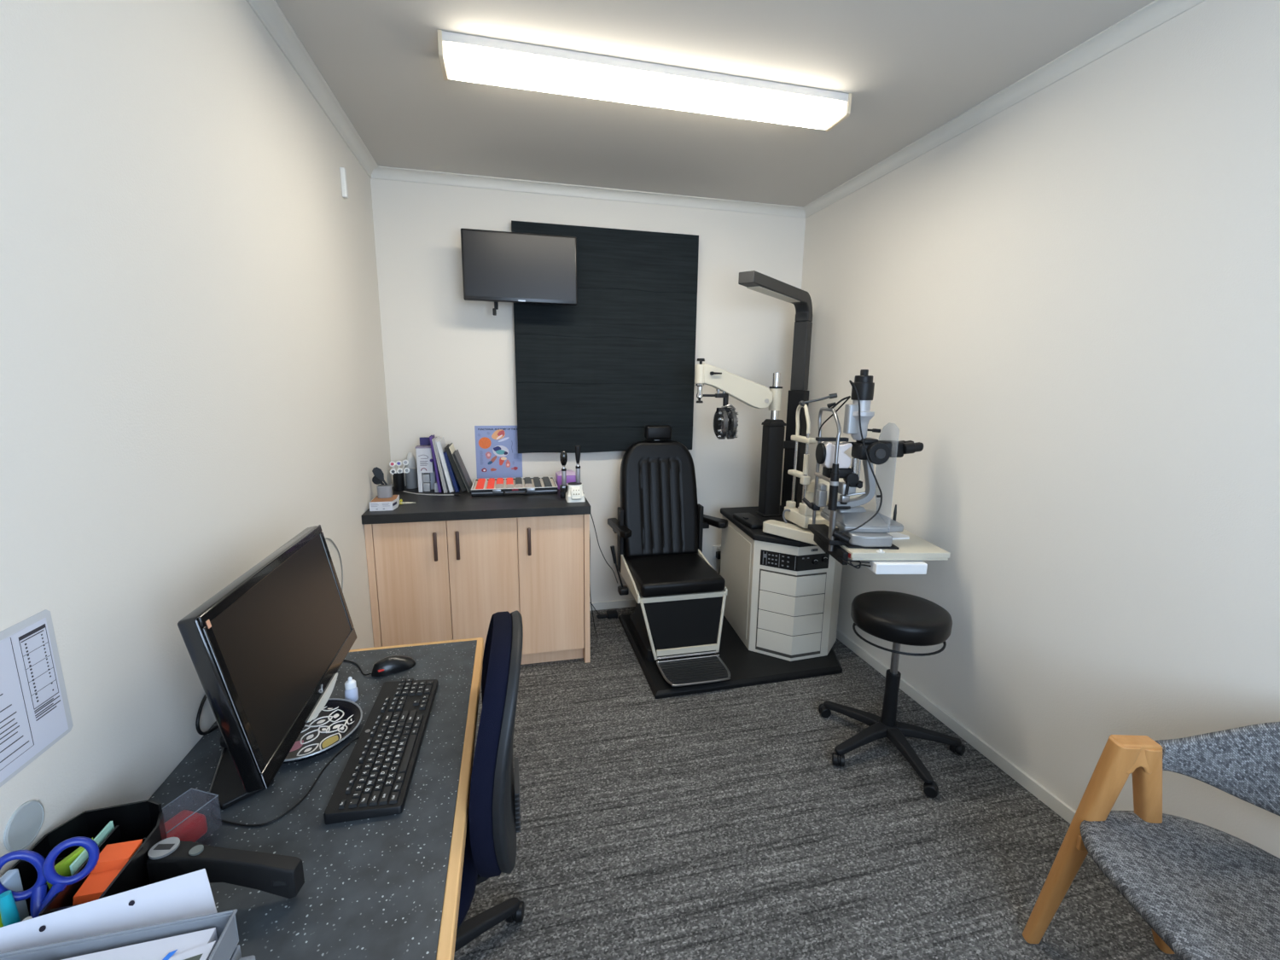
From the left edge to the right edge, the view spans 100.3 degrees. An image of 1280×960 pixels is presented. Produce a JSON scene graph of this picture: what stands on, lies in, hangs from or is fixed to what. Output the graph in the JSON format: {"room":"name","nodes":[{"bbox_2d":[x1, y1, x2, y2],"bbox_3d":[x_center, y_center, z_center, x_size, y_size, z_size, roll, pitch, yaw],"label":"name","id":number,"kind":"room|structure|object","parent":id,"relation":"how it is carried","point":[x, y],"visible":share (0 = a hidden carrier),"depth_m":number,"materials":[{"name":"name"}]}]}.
{"room":"examination room","nodes":[
{"label":"examination room","id":0,"kind":"room"},
{"bbox_2d":[0,0,392,877],"bbox_3d":[-0.929,0.014,0.934,0.100,2.600,4.150,-2,11,-13],"label":"wall","id":1,"kind":"structure","parent":0,"point":[192,374],"depth_m":0.99,"materials":[{"name":"paint"}]},
{"bbox_2d":[3,800,44,851],"bbox_3d":[-0.808,0.454,0.702,0.003,0.058,0.058,-2,11,-13],"label":"disc","id":2,"kind":"object","parent":1,"relation":"attached to","point":[26,823],"visible":0.98,"depth_m":0.70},
{"bbox_2d":[0,609,73,787],"bbox_3d":[-0.802,0.292,0.657,0.002,0.188,0.228,-2,11,-13],"label":"notice","id":3,"kind":"object","parent":1,"relation":"attached to","point":[35,713],"visible":1,"depth_m":0.71,"materials":[{"name":"laminate"}]},
{"bbox_2d":[245,0,378,178],"bbox_3d":[-0.842,-1.147,0.736,0.048,0.044,3.950,-2,11,-13],"label":"trim","id":4,"kind":"structure","parent":1,"relation":"attached to","point":[269,13],"depth_m":1.76,"materials":[{"name":"paint"}]},
{"bbox_2d":[325,537,343,589],"bbox_3d":[-1.088,0.511,1.923,0.017,0.658,0.239,-2,11,-13],"label":"cable","id":5,"kind":"object","parent":1,"relation":"attached to","point":[326,538],"visible":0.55,"depth_m":2.00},
{"bbox_2d":[339,167,348,198],"bbox_3d":[-1.197,-1.202,2.162,0.018,0.110,0.024,-2,11,-13],"label":"wall switch","id":6,"kind":"object","parent":1,"relation":"attached to","point":[343,171],"visible":1,"depth_m":2.15,"materials":[{"name":"white plastic"}]},
{"bbox_2d":[370,178,805,602],"bbox_3d":[-0.197,-0.389,3.154,2.572,2.600,0.100,-2,11,-13],"label":"wall","id":7,"kind":"structure","parent":0,"point":[450,362],"depth_m":2.94,"materials":[{"name":"paint"}]},
{"bbox_2d":[474,425,522,478],"bbox_3d":[-0.792,-0.152,3.000,0.250,0.305,0.003,-2,11,-13],"label":"poster","id":8,"kind":"object","parent":7,"relation":"attached to","point":[497,456],"visible":0.94,"depth_m":3.00,"materials":[{"name":"paper"}]},
{"bbox_2d":[478,436,491,448],"bbox_3d":[-0.863,-0.206,2.973,0.068,0.065,0.001,-2,11,-13],"label":"print","id":9,"kind":"object","parent":8,"relation":"attached to","point":[484,442],"depth_m":2.97},
{"bbox_2d":[485,451,491,459],"bbox_3d":[-0.848,-0.138,2.989,0.032,0.041,0.001,-2,11,-13],"label":"print","id":10,"kind":"object","parent":8,"relation":"attached to","point":[488,454],"depth_m":2.99},
{"bbox_2d":[493,446,500,451],"bbox_3d":[-0.800,-0.173,2.994,0.045,0.032,0.001,-2,11,-13],"label":"print","id":11,"kind":"object","parent":8,"relation":"attached to","point":[495,448],"depth_m":2.99},
{"bbox_2d":[491,429,505,439],"bbox_3d":[-0.791,-0.254,2.981,0.073,0.057,0.001,-2,11,-13],"label":"print","id":12,"kind":"object","parent":8,"relation":"on","point":[496,433],"depth_m":2.98},
{"bbox_2d":[492,445,508,456],"bbox_3d":[-0.782,-0.162,3.000,0.087,0.065,0.001,-2,11,-13],"label":"print","id":13,"kind":"object","parent":8,"relation":"attached to","point":[497,450],"depth_m":3.00},
{"bbox_2d":[495,449,505,454],"bbox_3d":[-0.784,-0.156,3.000,0.052,0.026,0.001,-2,11,-13],"label":"print","id":14,"kind":"object","parent":8,"relation":"attached to","point":[497,451],"depth_m":3.00},
{"bbox_2d":[497,430,504,436],"bbox_3d":[-0.776,-0.259,2.983,0.039,0.036,0.001,-2,11,-13],"label":"print","id":15,"kind":"object","parent":8,"relation":"attached to","point":[500,433],"depth_m":2.98},
{"bbox_2d":[499,456,504,465],"bbox_3d":[-0.778,-0.106,3.012,0.030,0.048,0.001,-2,11,-13],"label":"print","id":16,"kind":"object","parent":8,"relation":"attached to","point":[501,458],"depth_m":3.01},
{"bbox_2d":[506,459,510,467],"bbox_3d":[-0.747,-0.093,3.022,0.025,0.045,0.001,-2,11,-13],"label":"print","id":17,"kind":"object","parent":8,"relation":"attached to","point":[508,462],"depth_m":3.02},
{"bbox_2d":[460,228,576,315],"bbox_3d":[-0.618,-1.047,2.767,0.560,0.393,0.207,-2,11,-13],"label":"television","id":18,"kind":"object","parent":7,"relation":"attached to","point":[498,266],"visible":1,"depth_m":2.66,"materials":[{"name":"plastic"}]},
{"bbox_2d":[371,165,805,218],"bbox_3d":[-0.165,-1.534,2.868,2.372,0.044,0.048,-2,11,-13],"label":"trim","id":19,"kind":"structure","parent":7,"relation":"attached to","point":[380,172],"depth_m":2.83,"materials":[{"name":"paint"}]},
{"bbox_2d":[511,220,698,453],"bbox_3d":[-0.181,-0.761,3.007,1.022,1.215,0.055,-2,11,-13],"label":"blind","id":20,"kind":"object","parent":7,"relation":"attached to","point":[591,375],"visible":0.86,"depth_m":2.98,"materials":[{"name":"black fabric"}]},
{"bbox_2d":[589,599,636,610],"bbox_3d":[-0.199,0.776,3.315,2.348,0.049,0.012,-2,11,-13],"label":"baseboard","id":21,"kind":"structure","parent":7,"relation":"attached to","point":[630,602],"depth_m":3.32,"materials":[{"name":"paint"}]},
{"bbox_2d":[712,545,721,558],"bbox_3d":[0.556,0.458,3.438,0.184,0.084,0.013,-2,11,-13],"label":"power socket","id":22,"kind":"object","parent":7,"relation":"attached to","point":[715,548],"visible":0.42,"depth_m":3.42,"materials":[{"name":"white plastic"}]},
{"bbox_2d":[715,551,721,573],"bbox_3d":[0.510,0.603,3.424,0.048,0.297,0.050,-2,11,-13],"label":"plug","id":23,"kind":"object","parent":7,"relation":"attached to","point":[718,553],"visible":0.27,"depth_m":3.39,"materials":[{"name":"black plastic"}]},
{"bbox_2d":[275,0,1154,207],"bbox_3d":[0.289,-1.253,0.990,2.572,0.100,4.150,-2,11,-13],"label":"ceiling","id":24,"kind":"structure","parent":0,"point":[909,68],"depth_m":1.76,"materials":[{"name":"paint"}]},
{"bbox_2d":[436,29,851,131],"bbox_3d":[0.060,-1.319,1.796,1.378,0.069,0.142,-2,11,-13],"label":"ceiling light","id":25,"kind":"object","parent":24,"relation":"attached to","point":[462,57],"visible":1,"depth_m":1.74,"materials":[{"name":"white"}]},
{"bbox_2d":[453,606,1181,959],"bbox_3d":[0.257,1.205,1.447,2.572,0.100,4.150,-2,11,-13],"label":"floor","id":26,"kind":"structure","parent":0,"point":[723,824],"depth_m":1.67,"materials":[{"name":"carpet"}]},
{"bbox_2d":[148,637,483,959],"bbox_3d":[-0.553,0.914,0.862,0.542,0.666,1.412,-2,11,-13],"label":"desk","id":27,"kind":"object","parent":26,"relation":"on","point":[386,887],"visible":0.61,"depth_m":0.86,"materials":[{"name":"laminate"}]},
{"bbox_2d":[8,799,167,916],"bbox_3d":[-0.734,0.542,0.711,0.129,0.116,0.161,-2,11,-13],"label":"desk organizer","id":28,"kind":"object","parent":27,"relation":"on","point":[139,820],"visible":0.43,"depth_m":0.74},
{"bbox_2d":[0,890,20,926],"bbox_3d":[-0.747,0.548,0.639,0.020,0.119,0.014,7,12,31],"label":"marker pen","id":29,"kind":"object","parent":28,"relation":"in","point":[9,913],"visible":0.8,"depth_m":0.63,"materials":[{"name":"teal plastic"}]},
{"bbox_2d":[0,868,29,921],"bbox_3d":[-0.776,0.543,0.661,0.012,0.118,0.030,-2,11,-13],"label":"tape","id":30,"kind":"object","parent":28,"relation":"in","point":[11,880],"visible":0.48,"depth_m":0.66,"materials":[{"name":"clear plastic"}]},
{"bbox_2d":[0,836,99,918],"bbox_3d":[-0.732,0.525,0.662,0.095,0.154,0.035,-5,12,-26],"label":"scissors","id":31,"kind":"object","parent":28,"relation":"in","point":[45,869],"visible":0.82,"depth_m":0.66,"materials":[{"name":"plastic"}]},
{"bbox_2d":[46,837,93,890],"bbox_3d":[-0.749,0.527,0.707,0.014,0.078,0.054,5,11,22],"label":"sticky note pad","id":32,"kind":"object","parent":28,"relation":"in","point":[62,868],"visible":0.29,"depth_m":0.69,"materials":[{"name":"paper"}]},
{"bbox_2d":[69,820,114,875],"bbox_3d":[-0.740,0.539,0.730,0.003,0.102,0.073,-2,11,-13],"label":"note card","id":33,"kind":"object","parent":28,"relation":"in","point":[109,827],"visible":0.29,"depth_m":0.71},
{"bbox_2d":[72,868,122,905],"bbox_3d":[-0.690,0.548,0.683,0.041,0.066,0.048,-2,11,-13],"label":"sticky note pad","id":34,"kind":"object","parent":28,"relation":"in","point":[96,884],"visible":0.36,"depth_m":0.68,"materials":[{"name":"orange paper"}]},
{"bbox_2d":[90,839,142,873],"bbox_3d":[-0.696,0.538,0.707,0.041,0.078,0.062,-2,11,-13],"label":"sticky note pad","id":35,"kind":"object","parent":28,"relation":"in","point":[115,856],"visible":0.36,"depth_m":0.71,"materials":[{"name":"orange paper"}]},
{"bbox_2d":[0,908,241,959],"bbox_3d":[-0.552,0.593,0.455,0.238,0.113,0.330,-2,11,-13],"label":"tray","id":36,"kind":"object","parent":27,"relation":"on","point":[226,947],"visible":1,"depth_m":0.60,"materials":[{"name":"grey plastic"}]},
{"bbox_2d":[0,868,217,953],"bbox_3d":[-0.620,0.519,0.634,0.234,0.044,0.055,-2,11,-13],"label":"paper stack","id":37,"kind":"object","parent":36,"relation":"on","point":[189,895],"visible":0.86,"depth_m":0.63,"materials":[{"name":"paper"}]},
{"bbox_2d":[61,927,217,959],"bbox_3d":[-0.556,0.561,0.450,0.214,0.031,0.303,-2,11,-13],"label":"paper stack","id":38,"kind":"object","parent":36,"relation":"in","point":[158,949],"visible":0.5,"depth_m":0.59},
{"bbox_2d":[162,940,215,959],"bbox_3d":[-0.487,0.538,0.492,0.075,0.002,0.210,-2,11,-13],"label":"leaflet","id":39,"kind":"object","parent":38,"relation":"on","point":[202,952],"visible":1,"depth_m":0.58,"materials":[{"name":"white paper"}]},
{"bbox_2d":[183,953,203,959],"bbox_3d":[-0.488,0.525,0.555,0.030,0.001,0.057,-2,11,-13],"label":"print","id":40,"kind":"object","parent":39,"relation":"on","point":[186,956],"depth_m":0.58},
{"bbox_2d":[230,944,241,959],"bbox_3d":[-0.553,0.617,0.458,0.236,0.064,0.328,-2,11,-13],"label":"tray","id":41,"kind":"object","parent":36,"relation":"on","point":[235,953],"depth_m":0.63,"materials":[{"name":"grey plastic"}]},
{"bbox_2d":[238,954,255,959],"bbox_3d":[-0.451,0.576,0.589,0.019,0.023,0.085,-2,11,-13],"label":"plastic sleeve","id":42,"kind":"object","parent":36,"relation":"on","point":[253,957],"visible":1,"depth_m":0.62,"materials":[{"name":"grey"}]},
{"bbox_2d":[143,787,218,839],"bbox_3d":[-0.728,0.548,0.840,0.059,0.057,0.094,3,11,14],"label":"clear box","id":43,"kind":"object","parent":27,"relation":"on","point":[191,788],"visible":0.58,"depth_m":0.86,"materials":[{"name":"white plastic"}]},
{"bbox_2d":[164,809,207,842],"bbox_3d":[-0.730,0.559,0.836,0.050,0.036,0.072,3,11,14],"label":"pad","id":44,"kind":"object","parent":43,"relation":"in","point":[194,827],"visible":0.49,"depth_m":0.84,"materials":[{"name":"plastic"}]},
{"bbox_2d":[195,694,218,735],"bbox_3d":[-0.872,0.463,1.195,0.100,0.091,0.241,-2,11,-13],"label":"cable","id":45,"kind":"object","parent":27,"relation":"on","point":[197,722],"visible":0.26,"depth_m":1.08,"materials":[{"name":"black plastic"}]},
{"bbox_2d":[145,837,304,899],"bbox_3d":[-0.578,0.550,0.748,0.194,0.090,0.035,0,11,-2],"label":"tonometer","id":46,"kind":"object","parent":27,"relation":"on","point":[282,875],"visible":0.85,"depth_m":0.74,"materials":[{"name":"black plastic"}]},
{"bbox_2d":[177,524,357,809],"bbox_3d":[-0.756,0.342,1.074,0.209,0.376,0.530,-2,11,-13],"label":"monitor","id":47,"kind":"object","parent":27,"relation":"on","point":[266,651],"visible":1,"depth_m":0.96,"materials":[{"name":"black plastic"}]},
{"bbox_2d":[209,736,359,826],"bbox_3d":[-0.622,0.550,0.966,0.244,0.010,0.136,-8,14,-40],"label":"cable","id":48,"kind":"object","parent":27,"relation":"on","point":[353,740],"visible":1,"depth_m":0.91,"materials":[{"name":"black plastic"}]},
{"bbox_2d":[282,698,362,763],"bbox_3d":[-0.688,0.519,1.107,0.203,0.018,0.203,-2,11,-13],"label":"mouse pad","id":49,"kind":"object","parent":27,"relation":"on","point":[339,718],"visible":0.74,"depth_m":1.11,"materials":[{"name":"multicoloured fabric"}]},
{"bbox_2d":[344,676,358,702],"bbox_3d":[-0.661,0.478,1.222,0.027,0.058,0.027,-2,11,-13],"label":"dropper bottle","id":50,"kind":"object","parent":27,"relation":"on","point":[351,689],"visible":0.91,"depth_m":1.21,"materials":[{"name":"white plastic"}]},
{"bbox_2d":[343,659,371,675],"bbox_3d":[-0.803,0.477,1.351,0.264,0.009,0.089,-1,11,-8],"label":"cable","id":51,"kind":"object","parent":27,"relation":"on","point":[359,667],"visible":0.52,"depth_m":1.36,"materials":[{"name":"black plastic"}]},
{"bbox_2d":[323,677,438,824],"bbox_3d":[-0.507,0.521,1.090,0.122,0.024,0.406,-2,11,-12],"label":"keyboard","id":52,"kind":"object","parent":27,"relation":"on","point":[375,779],"visible":1,"depth_m":1.02,"materials":[{"name":"black plastic"}]},
{"bbox_2d":[371,655,416,676],"bbox_3d":[-0.627,0.463,1.357,0.104,0.036,0.050,-8,14,-39],"label":"mouse","id":53,"kind":"object","parent":27,"relation":"on","point":[392,664],"visible":1,"depth_m":1.34,"materials":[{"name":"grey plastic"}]},
{"bbox_2d":[363,514,590,664],"bbox_3d":[-0.791,0.501,2.777,0.986,0.773,0.634,-2,11,-13],"label":"storage cabinet","id":54,"kind":"object","parent":26,"relation":"on","point":[442,580],"visible":0.7,"depth_m":2.48,"materials":[{"name":"brown wood"}]},
{"bbox_2d":[361,486,590,524],"bbox_3d":[-0.787,0.099,2.713,0.989,0.041,0.644,-2,11,-13],"label":"countertop","id":55,"kind":"structure","parent":54,"relation":"on","point":[424,508],"depth_m":2.48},
{"bbox_2d":[369,494,399,511],"bbox_3d":[-1.159,0.103,2.435,0.104,0.041,0.146,-2,11,-13],"label":"cardboard box","id":56,"kind":"object","parent":55,"relation":"on","point":[390,503],"visible":0.97,"depth_m":2.37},
{"bbox_2d":[377,484,392,498],"bbox_3d":[-1.170,0.051,2.449,0.060,0.055,0.050,-2,11,-13],"label":"pen cup","id":57,"kind":"object","parent":56,"relation":"on","point":[383,491],"visible":0.98,"depth_m":2.43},
{"bbox_2d":[372,476,383,484],"bbox_3d":[-1.198,0.001,2.444,0.050,0.047,0.012,-2,11,-13],"label":"eye occluder","id":58,"kind":"object","parent":57,"relation":"in","point":[375,480],"visible":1,"depth_m":2.44,"materials":[{"name":"black plastic"}]},
{"bbox_2d":[372,466,387,485],"bbox_3d":[-1.184,-0.017,2.430,0.060,0.086,0.008,-3,11,-19],"label":"eye occluder","id":59,"kind":"object","parent":57,"relation":"in","point":[377,472],"visible":1,"depth_m":2.43,"materials":[{"name":"black plastic"}]},
{"bbox_2d":[392,472,405,491],"bbox_3d":[-1.263,0.008,2.798,0.054,0.094,0.054,-2,11,-13],"label":"jar","id":60,"kind":"object","parent":55,"relation":"on","point":[398,479],"visible":0.93,"depth_m":2.78,"materials":[{"name":"plastic"}]},
{"bbox_2d":[389,460,396,473],"bbox_3d":[-1.283,-0.061,2.777,0.037,0.073,0.010,-4,11,-23],"label":"flipper","id":61,"kind":"object","parent":60,"relation":"in","point":[392,463],"visible":1,"depth_m":2.77},
{"bbox_2d":[401,459,408,469],"bbox_3d":[-1.236,-0.067,2.798,0.047,0.078,0.010,-5,12,-26],"label":"flipper","id":62,"kind":"object","parent":60,"relation":"in","point":[404,462],"visible":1,"depth_m":2.79},
{"bbox_2d":[405,452,418,488],"bbox_3d":[-1.225,-0.053,2.858,0.060,0.192,0.060,-2,11,-13],"label":"canister","id":63,"kind":"object","parent":55,"relation":"on","point":[411,479],"visible":0.91,"depth_m":2.84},
{"bbox_2d":[415,445,435,492],"bbox_3d":[-1.115,-0.060,2.781,0.078,0.236,0.070,-2,11,-13],"label":"box","id":64,"kind":"object","parent":55,"relation":"on","point":[424,455],"visible":0.91,"depth_m":2.75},
{"bbox_2d":[418,454,428,465],"bbox_3d":[-1.110,-0.102,2.740,0.048,0.056,0.002,-2,11,-13],"label":"print","id":65,"kind":"object","parent":64,"relation":"on","point":[422,459],"depth_m":2.74},
{"bbox_2d":[422,472,430,491],"bbox_3d":[-1.113,0.012,2.791,0.033,0.092,0.045,-2,11,-13],"label":"pack","id":66,"kind":"object","parent":64,"relation":"in","point":[426,476],"visible":1,"depth_m":2.77},
{"bbox_2d":[419,436,436,482],"bbox_3d":[-1.110,-0.088,2.827,0.088,0.275,0.020,-2,11,-13],"label":"display card","id":67,"kind":"object","parent":55,"relation":"on","point":[423,441],"visible":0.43,"depth_m":2.79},
{"bbox_2d":[403,490,459,495],"bbox_3d":[-1.071,0.070,2.712,0.321,0.008,0.046,3,11,12],"label":"metal rod","id":68,"kind":"object","parent":55,"relation":"on","point":[404,491],"visible":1,"depth_m":2.69,"materials":[{"name":"silver metal"}]},
{"bbox_2d":[429,434,442,492],"bbox_3d":[-1.057,-0.086,2.775,0.043,0.292,0.095,-2,11,-13],"label":"folder","id":69,"kind":"object","parent":55,"relation":"on","point":[431,437],"visible":0.83,"depth_m":2.74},
{"bbox_2d":[434,481,438,492],"bbox_3d":[-1.058,0.036,2.785,0.021,0.048,0.050,-2,11,-13],"label":"box","id":70,"kind":"object","parent":55,"relation":"on","point":[436,490],"visible":0.76,"depth_m":2.76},
{"bbox_2d":[431,436,448,493],"bbox_3d":[-1.040,-0.085,2.803,0.058,0.279,0.180,-2,11,-13],"label":"book","id":71,"kind":"object","parent":55,"relation":"on","point":[445,488],"visible":0.71,"depth_m":2.73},
{"bbox_2d":[436,436,454,492],"bbox_3d":[-1.018,-0.083,2.814,0.074,0.270,0.170,-2,11,-13],"label":"book","id":72,"kind":"object","parent":55,"relation":"on","point":[440,443],"visible":0.76,"depth_m":2.74,"materials":[{"name":"white paper"}]},
{"bbox_2d":[442,450,459,492],"bbox_3d":[-0.990,-0.054,2.821,0.066,0.212,0.160,-2,11,-13],"label":"book","id":73,"kind":"object","parent":55,"relation":"on","point":[455,481],"visible":0.6,"depth_m":2.75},
{"bbox_2d":[444,442,466,492],"bbox_3d":[-0.969,-0.069,2.831,0.097,0.240,0.175,-2,11,-13],"label":"book","id":74,"kind":"object","parent":55,"relation":"on","point":[462,486],"visible":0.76,"depth_m":2.75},
{"bbox_2d":[448,443,468,491],"bbox_3d":[-0.951,-0.067,2.828,0.085,0.236,0.170,-2,11,-13],"label":"book","id":75,"kind":"object","parent":55,"relation":"on","point":[451,447],"visible":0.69,"depth_m":2.77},
{"bbox_2d":[452,449,472,492],"bbox_3d":[-0.933,-0.050,2.820,0.087,0.207,0.160,-2,11,-13],"label":"folder","id":76,"kind":"object","parent":55,"relation":"on","point":[457,458],"visible":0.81,"depth_m":2.77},
{"bbox_2d":[471,477,558,496],"bbox_3d":[-0.664,0.033,2.837,0.430,0.045,0.322,-2,11,-13],"label":"case","id":77,"kind":"object","parent":55,"relation":"on","point":[526,485],"visible":1,"depth_m":2.76,"materials":[{"name":"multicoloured plastic"}]},
{"bbox_2d":[472,477,555,488],"bbox_3d":[-0.668,0.024,2.854,0.417,0.016,0.274,-2,11,-13],"label":"tray","id":78,"kind":"object","parent":77,"relation":"on","point":[491,483],"depth_m":2.83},
{"bbox_2d":[559,484,567,498],"bbox_3d":[-0.381,0.056,2.669,0.036,0.062,0.042,-2,11,-13],"label":"holder","id":79,"kind":"object","parent":55,"relation":"on","point":[563,489],"visible":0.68,"depth_m":2.65,"materials":[{"name":"black plastic"}]},
{"bbox_2d":[559,451,567,485],"bbox_3d":[-0.378,-0.059,2.650,0.036,0.170,0.027,-2,11,-13],"label":"ophthalmoscope","id":80,"kind":"object","parent":79,"relation":"in","point":[563,456],"visible":1,"depth_m":2.64,"materials":[{"name":"metal"}]},
{"bbox_2d":[555,469,575,488],"bbox_3d":[-0.401,-0.006,2.939,0.117,0.092,0.115,-2,11,-13],"label":"tissue box","id":81,"kind":"object","parent":55,"relation":"on","point":[571,474],"visible":0.43,"depth_m":2.89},
{"bbox_2d":[565,482,585,502],"bbox_3d":[-0.318,0.059,2.620,0.088,0.082,0.106,-2,11,-13],"label":"charging stand","id":82,"kind":"object","parent":55,"relation":"on","point":[574,493],"visible":1,"depth_m":2.59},
{"bbox_2d":[575,445,580,482],"bbox_3d":[-0.306,-0.078,2.630,0.029,0.184,0.024,-2,11,-13],"label":"retinoscope","id":83,"kind":"object","parent":82,"relation":"on","point":[577,447],"visible":1,"depth_m":2.62,"materials":[{"name":"metal"}]},
{"bbox_2d":[589,536,597,641],"bbox_3d":[-0.245,0.500,2.817,0.033,0.771,0.214,1,11,4],"label":"cable","id":84,"kind":"object","parent":55,"relation":"hanging from","point":[590,537],"visible":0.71,"depth_m":2.81,"materials":[{"name":"black plastic"}]},
{"bbox_2d":[582,492,617,582],"bbox_3d":[-0.200,0.306,2.879,0.208,0.477,0.059,5,11,22],"label":"cable","id":85,"kind":"object","parent":55,"relation":"hanging from","point":[583,492],"visible":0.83,"depth_m":2.91,"materials":[{"name":"black plastic"}]},
{"bbox_2d":[454,610,524,952],"bbox_3d":[-0.532,0.734,1.151,0.567,0.911,0.559,-2,11,-13],"label":"office chair","id":86,"kind":"object","parent":26,"relation":"on","point":[493,823],"visible":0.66,"depth_m":0.95,"materials":[{"name":"blue fabric"}]},
{"bbox_2d":[596,610,617,618],"bbox_3d":[-0.196,0.807,3.200,0.122,0.029,0.055,-2,11,-13],"label":"power strip","id":87,"kind":"object","parent":26,"relation":"on","point":[611,613],"visible":1,"depth_m":3.19,"materials":[{"name":"black plastic"}]},
{"bbox_2d":[618,612,842,698],"bbox_3d":[0.503,0.870,2.903,1.094,0.032,0.839,-2,11,-13],"label":"base platform","id":88,"kind":"object","parent":26,"relation":"on","point":[747,667],"visible":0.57,"depth_m":2.60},
{"bbox_2d":[607,424,730,686],"bbox_3d":[0.213,0.311,2.740,0.717,1.116,0.896,-1,11,-11],"label":"chair","id":89,"kind":"object","parent":88,"relation":"on","point":[680,597],"visible":1,"depth_m":2.89,"materials":[{"name":"black leather"}]},
{"bbox_2d":[720,505,842,661],"bbox_3d":[0.767,0.530,2.945,0.532,0.626,0.709,-2,11,-13],"label":"base cabinet","id":90,"kind":"object","parent":88,"relation":"on","point":[782,598],"visible":0.88,"depth_m":2.66,"materials":[{"name":"white metal"}]},
{"bbox_2d":[695,358,799,517],"bbox_3d":[0.587,-0.215,2.894,0.639,0.852,0.111,-3,11,-17],"label":"phoropter arm","id":91,"kind":"object","parent":90,"relation":"on","point":[753,394],"visible":0.98,"depth_m":2.88,"materials":[{"name":"black plastic"}]},
{"bbox_2d":[713,404,738,439],"bbox_3d":[0.446,-0.309,2.823,0.110,0.182,0.160,-2,11,-13],"label":"phoropter","id":92,"kind":"object","parent":91,"relation":"attached to","point":[725,420],"visible":1,"depth_m":2.78,"materials":[{"name":"black plastic"}]},
{"bbox_2d":[733,512,763,529],"bbox_3d":[0.585,0.212,2.837,0.099,0.032,0.245,-2,11,-13],"label":"equipment case","id":93,"kind":"object","parent":90,"relation":"on","point":[750,520],"visible":0.89,"depth_m":2.81,"materials":[{"name":"black plastic"}]},
{"bbox_2d":[738,270,812,508],"bbox_3d":[0.706,-0.389,2.816,0.094,1.224,0.822,8,13,35],"label":"lamp","id":94,"kind":"object","parent":90,"relation":"on","point":[755,281],"visible":0.92,"depth_m":3.03,"materials":[{"name":"black plastic"}]},
{"bbox_2d":[762,519,817,545],"bbox_3d":[0.763,0.259,2.515,0.083,0.062,0.402,-9,14,-43],"label":"swing arm","id":95,"kind":"object","parent":90,"relation":"on","point":[770,526],"visible":0.65,"depth_m":2.53,"materials":[{"name":"beige plastic"}]},
{"bbox_2d":[809,524,950,564],"bbox_3d":[0.980,0.279,2.322,0.406,0.100,0.545,0,11,-2],"label":"table","id":96,"kind":"object","parent":95,"relation":"on","point":[916,548],"visible":0.55,"depth_m":2.07,"materials":[{"name":"beige plastic"}]},
{"bbox_2d":[782,393,864,528],"bbox_3d":[0.893,-0.092,2.520,0.368,0.630,0.235,-2,11,-13],"label":"keratometer","id":97,"kind":"object","parent":96,"relation":"on","point":[801,516],"visible":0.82,"depth_m":2.49,"materials":[{"name":"beige plastic"}]},
{"bbox_2d":[802,369,923,551],"bbox_3d":[0.909,-0.084,2.177,0.395,0.715,0.310,1,11,0],"label":"lamp","id":98,"kind":"object","parent":96,"relation":"on","point":[859,527],"visible":1,"depth_m":2.12,"materials":[{"name":"silver metal"}]},
{"bbox_2d":[860,560,927,574],"bbox_3d":[0.992,0.323,2.122,0.200,0.042,0.186,0,11,-2],"label":"box","id":99,"kind":"object","parent":96,"relation":"attached to","point":[877,567],"visible":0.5,"depth_m":2.03,"materials":[{"name":"white plastic"}]},
{"bbox_2d":[836,557,871,569],"bbox_3d":[0.829,0.318,2.064,0.136,0.040,0.046,-2,11,-13],"label":"power cable","id":100,"kind":"object","parent":99,"relation":"attached to","point":[841,559],"visible":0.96,"depth_m":2.07,"materials":[{"name":"black plastic"}]},
{"bbox_2d":[887,532,909,539],"bbox_3d":[1.048,0.223,2.331,0.131,0.007,0.236,-2,11,-13],"label":"card","id":101,"kind":"object","parent":96,"relation":"on","point":[895,535],"visible":0.41,"depth_m":2.24,"materials":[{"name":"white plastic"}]},
{"bbox_2d":[817,590,965,797],"bbox_3d":[0.967,0.759,2.024,0.542,0.582,0.528,-2,11,-13],"label":"stool","id":102,"kind":"object","parent":26,"relation":"on","point":[898,618],"visible":1,"depth_m":1.99,"materials":[{"name":"black plastic"}]},
{"bbox_2d":[1022,721,1279,959],"bbox_3d":[1.243,0.864,1.034,0.538,0.746,0.564,1,11,1],"label":"armchair","id":103,"kind":"object","parent":26,"relation":"on","point":[1203,892],"visible":1,"depth_m":1.16,"materials":[{"name":"grey fabric"}]},
{"bbox_2d":[801,0,1279,858],"bbox_3d":[1.475,-0.061,1.503,0.100,2.600,4.150,-2,11,-13],"label":"wall","id":104,"kind":"structure","parent":0,"point":[1070,299],"depth_m":1.64,"materials":[{"name":"paint"}]},
{"bbox_2d":[836,628,1076,824],"bbox_3d":[1.406,1.096,1.705,0.012,0.049,3.950,-2,11,-13],"label":"baseboard","id":105,"kind":"structure","parent":104,"relation":"attached to","point":[1064,811],"depth_m":2.08,"materials":[{"name":"paint"}]},
{"bbox_2d":[802,0,1205,218],"bbox_3d":[1.418,-1.217,1.271,0.048,0.044,3.950,-2,11,-13],"label":"trim","id":106,"kind":"structure","parent":104,"relation":"attached to","point":[1156,13],"depth_m":1.78,"materials":[{"name":"paint"}]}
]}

